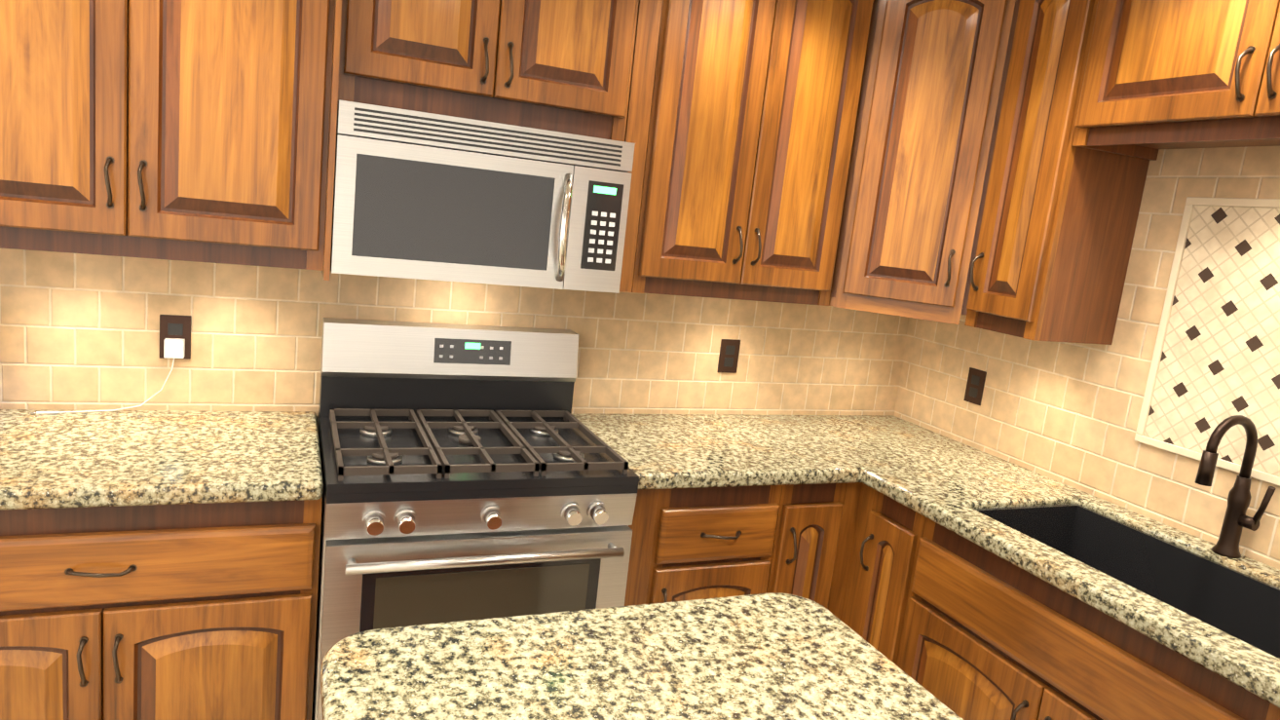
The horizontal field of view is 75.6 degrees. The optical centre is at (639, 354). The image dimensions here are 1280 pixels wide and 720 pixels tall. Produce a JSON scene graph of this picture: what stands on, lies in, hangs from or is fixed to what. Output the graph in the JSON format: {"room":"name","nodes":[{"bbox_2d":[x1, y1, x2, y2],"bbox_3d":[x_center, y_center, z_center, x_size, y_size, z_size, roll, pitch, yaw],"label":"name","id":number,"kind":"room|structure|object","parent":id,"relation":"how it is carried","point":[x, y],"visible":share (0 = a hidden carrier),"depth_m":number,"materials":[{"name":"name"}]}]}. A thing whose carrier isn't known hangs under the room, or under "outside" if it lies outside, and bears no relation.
{"room":"kitchen","nodes":[
{"label":"kitchen","id":0,"kind":"room"},
{"bbox_3d":[-0.638,1.557,0.087,5.750,0.060,5.350,2,10,-23],"label":"floor","id":1,"kind":"structure","parent":0,"visible":0},
{"bbox_2d":[0,496,322,719],"bbox_3d":[-1.279,0.682,2.053,0.861,0.864,0.646,2,10,-23],"label":"base cabinet","id":2,"kind":"object","parent":1,"relation":"on","point":[185,612],"visible":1,"depth_m":1.81,"materials":[{"name":"brown wood"}]},
{"bbox_2d":[311,317,639,719],"bbox_3d":[-0.498,0.560,2.308,0.754,1.188,0.730,2,10,-23],"label":"range","id":3,"kind":"object","parent":1,"relation":"on","point":[470,471],"visible":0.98,"depth_m":2.08,"materials":[{"name":"metal"}]},
{"bbox_2d":[624,485,782,605],"bbox_3d":[0.044,0.732,2.619,0.486,0.864,0.646,2,10,-23],"label":"base cabinet","id":4,"kind":"object","parent":1,"relation":"on","point":[696,543],"visible":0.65,"depth_m":2.31,"materials":[{"name":"brown wood"}]},
{"bbox_2d":[571,413,871,489],"bbox_3d":[0.200,0.290,2.590,0.720,0.045,0.645,2,10,-23],"label":"countertop","id":5,"kind":"structure","parent":4,"relation":"on","point":[665,451],"depth_m":2.49,"materials":[{"name":"stone"}]},
{"bbox_2d":[766,483,846,608],"bbox_3d":[0.373,0.745,2.759,0.227,0.864,0.646,2,10,-23],"label":"base cabinet","id":6,"kind":"object","parent":1,"relation":"on","point":[806,538],"visible":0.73,"depth_m":2.46,"materials":[{"name":"brown wood"}]},
{"bbox_2d":[827,482,875,628],"bbox_3d":[0.778,0.760,2.931,0.650,0.864,0.650,2,10,-23],"label":"base cabinet","id":7,"kind":"object","parent":1,"relation":"on","point":[858,502],"visible":0.1,"depth_m":2.54,"materials":[{"name":"brown wood"}]},
{"bbox_2d":[797,414,1008,463],"bbox_3d":[0.846,0.313,2.872,0.390,0.045,0.633,2,10,-23],"label":"countertop","id":8,"kind":"structure","parent":7,"relation":"on","point":[902,441],"depth_m":2.86,"materials":[{"name":"stone"}]},
{"bbox_2d":[851,489,925,666],"bbox_3d":[0.944,0.845,2.539,0.646,0.864,0.214,2,10,-23],"label":"base cabinet","id":9,"kind":"object","parent":1,"relation":"on","point":[888,556],"visible":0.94,"depth_m":2.38,"materials":[{"name":"brown wood"}]},
{"bbox_2d":[898,517,1279,719],"bbox_3d":[1.160,0.956,2.024,0.646,0.864,0.922,2,10,-23],"label":"base cabinet","id":10,"kind":"object","parent":1,"relation":"on","point":[989,635],"visible":0.94,"depth_m":1.92,"materials":[{"name":"brown wood"}]},
{"bbox_2d":[770,414,1279,707],"bbox_3d":[1.338,0.575,1.644,0.645,0.045,3.331,2,10,-23],"label":"countertop","id":11,"kind":"structure","parent":10,"relation":"on","point":[951,484],"depth_m":2.05,"materials":[{"name":"stone"}]},
{"bbox_2d":[973,503,1279,658],"bbox_3d":[1.212,0.605,1.979,0.418,0.210,0.778,2,10,-23],"label":"sink","id":12,"kind":"object","parent":11,"relation":"in","point":[1239,605],"visible":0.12,"depth_m":2.15,"materials":[{"name":"black stone"}]},
{"bbox_2d":[1194,414,1276,558],"bbox_3d":[1.425,0.324,1.974,0.198,0.356,0.112,2,10,-23],"label":"faucet","id":13,"kind":"object","parent":11,"relation":"on","point":[1236,519],"visible":1,"depth_m":2.00,"materials":[{"name":"brown metal"}]},
{"bbox_3d":[0.228,1.103,0.549,0.787,0.863,1.805,2,10,-23],"label":"kitchen island","id":14,"kind":"object","parent":1,"relation":"on","visible":0,"materials":[{"name":"granite"},{"name":"wood"}]},
{"bbox_2d":[320,592,963,719],"bbox_3d":[0.295,0.651,0.515,0.873,0.045,2.010,2,10,-23],"label":"island countertop","id":15,"kind":"structure","parent":14,"relation":"on","point":[773,656],"depth_m":1.24,"materials":[{"name":"stone"}]},
{"bbox_3d":[2.104,0.393,0.903,0.150,2.543,5.200,2,10,-23],"label":"wall","id":16,"kind":"structure","parent":0,"visible":0},
{"bbox_2d":[964,0,1149,344],"bbox_3d":[1.221,-0.582,2.375,0.366,1.065,0.263,2,10,-23],"label":"upper cabinet","id":17,"kind":"object","parent":16,"relation":"attached to","point":[1050,261],"visible":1,"depth_m":2.31,"materials":[{"name":"brown wood"}]},
{"bbox_2d":[893,145,1279,569],"bbox_3d":[1.896,0.182,1.207,0.009,1.030,4.391,2,10,-23],"label":"backsplash","id":18,"kind":"structure","parent":16,"relation":"attached to","point":[1067,413],"depth_m":2.40,"materials":[{"name":"tile"}]},
{"bbox_2d":[963,367,986,405],"bbox_3d":[1.172,0.112,2.886,0.008,0.120,0.075,2,10,-23],"label":"outlet","id":19,"kind":"object","parent":18,"relation":"attached to","point":[975,385],"visible":1,"depth_m":2.88,"materials":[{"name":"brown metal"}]},
{"bbox_2d":[1134,196,1279,486],"bbox_3d":[1.561,-0.026,1.983,0.010,0.680,0.650,2,10,-23],"label":"wall panel","id":20,"kind":"object","parent":18,"relation":"attached to","point":[1216,359],"visible":1,"depth_m":2.13,"materials":[{"name":"tile"}]},
{"bbox_2d":[1071,0,1279,160],"bbox_3d":[1.475,-0.726,1.793,0.366,0.535,0.922,2,10,-23],"label":"upper cabinet","id":21,"kind":"object","parent":16,"relation":"attached to","point":[1171,74],"visible":1,"depth_m":1.94,"materials":[{"name":"brown wood"}]},
{"bbox_3d":[-1.483,-0.225,2.223,5.750,2.543,0.150,2,10,-23],"label":"wall","id":22,"kind":"structure","parent":0,"visible":0},
{"bbox_2d":[0,0,341,280],"bbox_3d":[-1.167,-0.762,1.931,0.856,1.080,0.390,2,10,-23],"label":"upper cabinet","id":23,"kind":"object","parent":22,"relation":"attached to","point":[200,131],"visible":1,"depth_m":1.88,"materials":[{"name":"brown wood"}]},
{"bbox_2d":[0,248,908,416],"bbox_3d":[-1.048,-0.326,2.296,4.600,1.030,0.009,2,10,-23],"label":"backsplash","id":24,"kind":"structure","parent":22,"relation":"attached to","point":[79,331],"depth_m":2.41,"materials":[{"name":"tile"}]},
{"bbox_2d":[159,314,191,359],"bbox_3d":[-1.269,-0.047,2.254,0.075,0.120,0.008,2,10,-23],"label":"outlet","id":25,"kind":"object","parent":24,"relation":"attached to","point":[174,326],"visible":0.75,"depth_m":2.25,"materials":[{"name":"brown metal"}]},
{"bbox_2d":[29,338,185,414],"bbox_3d":[-1.405,0.056,2.184,0.343,0.202,0.055,2,10,-23],"label":"plug","id":26,"kind":"object","parent":25,"relation":"attached to","point":[173,348],"visible":0.98,"depth_m":2.23,"materials":[{"name":"white plastic"}]},
{"bbox_2d":[716,338,740,373],"bbox_3d":[0.317,0.006,2.930,0.075,0.120,0.008,2,10,-23],"label":"outlet","id":27,"kind":"object","parent":24,"relation":"attached to","point":[729,355],"visible":1,"depth_m":2.93,"materials":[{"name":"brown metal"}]},
{"bbox_2d":[337,0,639,141],"bbox_3d":[-0.405,-0.948,2.223,0.756,0.648,0.366,2,10,-23],"label":"upper cabinet","id":28,"kind":"object","parent":22,"relation":"attached to","point":[565,66],"visible":0.98,"depth_m":2.12,"materials":[{"name":"brown wood"}]},
{"bbox_2d":[330,99,635,293],"bbox_3d":[-0.447,-0.416,2.274,0.754,0.412,0.450,2,10,-23],"label":"over-the-range microwave","id":29,"kind":"object","parent":28,"relation":"attached to","point":[417,195],"visible":1,"depth_m":2.10,"materials":[{"name":"silver metal"}]},
{"bbox_2d":[619,0,873,305],"bbox_3d":[0.273,-0.717,2.557,0.760,1.065,0.366,2,10,-23],"label":"upper cabinet","id":30,"kind":"object","parent":22,"relation":"attached to","point":[740,123],"visible":0.98,"depth_m":2.43,"materials":[{"name":"brown wood"}]},
{"bbox_2d":[828,0,1019,324],"bbox_3d":[0.949,-0.670,2.721,0.600,1.065,0.600,2,10,-23],"label":"upper cabinet","id":31,"kind":"object","parent":22,"relation":"attached to","point":[934,77],"visible":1,"depth_m":2.50,"materials":[{"name":"brown wood"}]},
{"bbox_3d":[-2.077,0.652,1.712,0.868,0.864,0.647,2,10,-23],"label":"base cabinet","id":32,"kind":"object","parent":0,"visible":0},
{"bbox_2d":[0,409,323,509],"bbox_3d":[-1.645,0.219,1.808,1.758,0.045,0.633,2,10,-23],"label":"countertop","id":33,"kind":"structure","parent":32,"relation":"on","point":[117,458],"depth_m":1.90,"materials":[{"name":"stone"}]}
]}

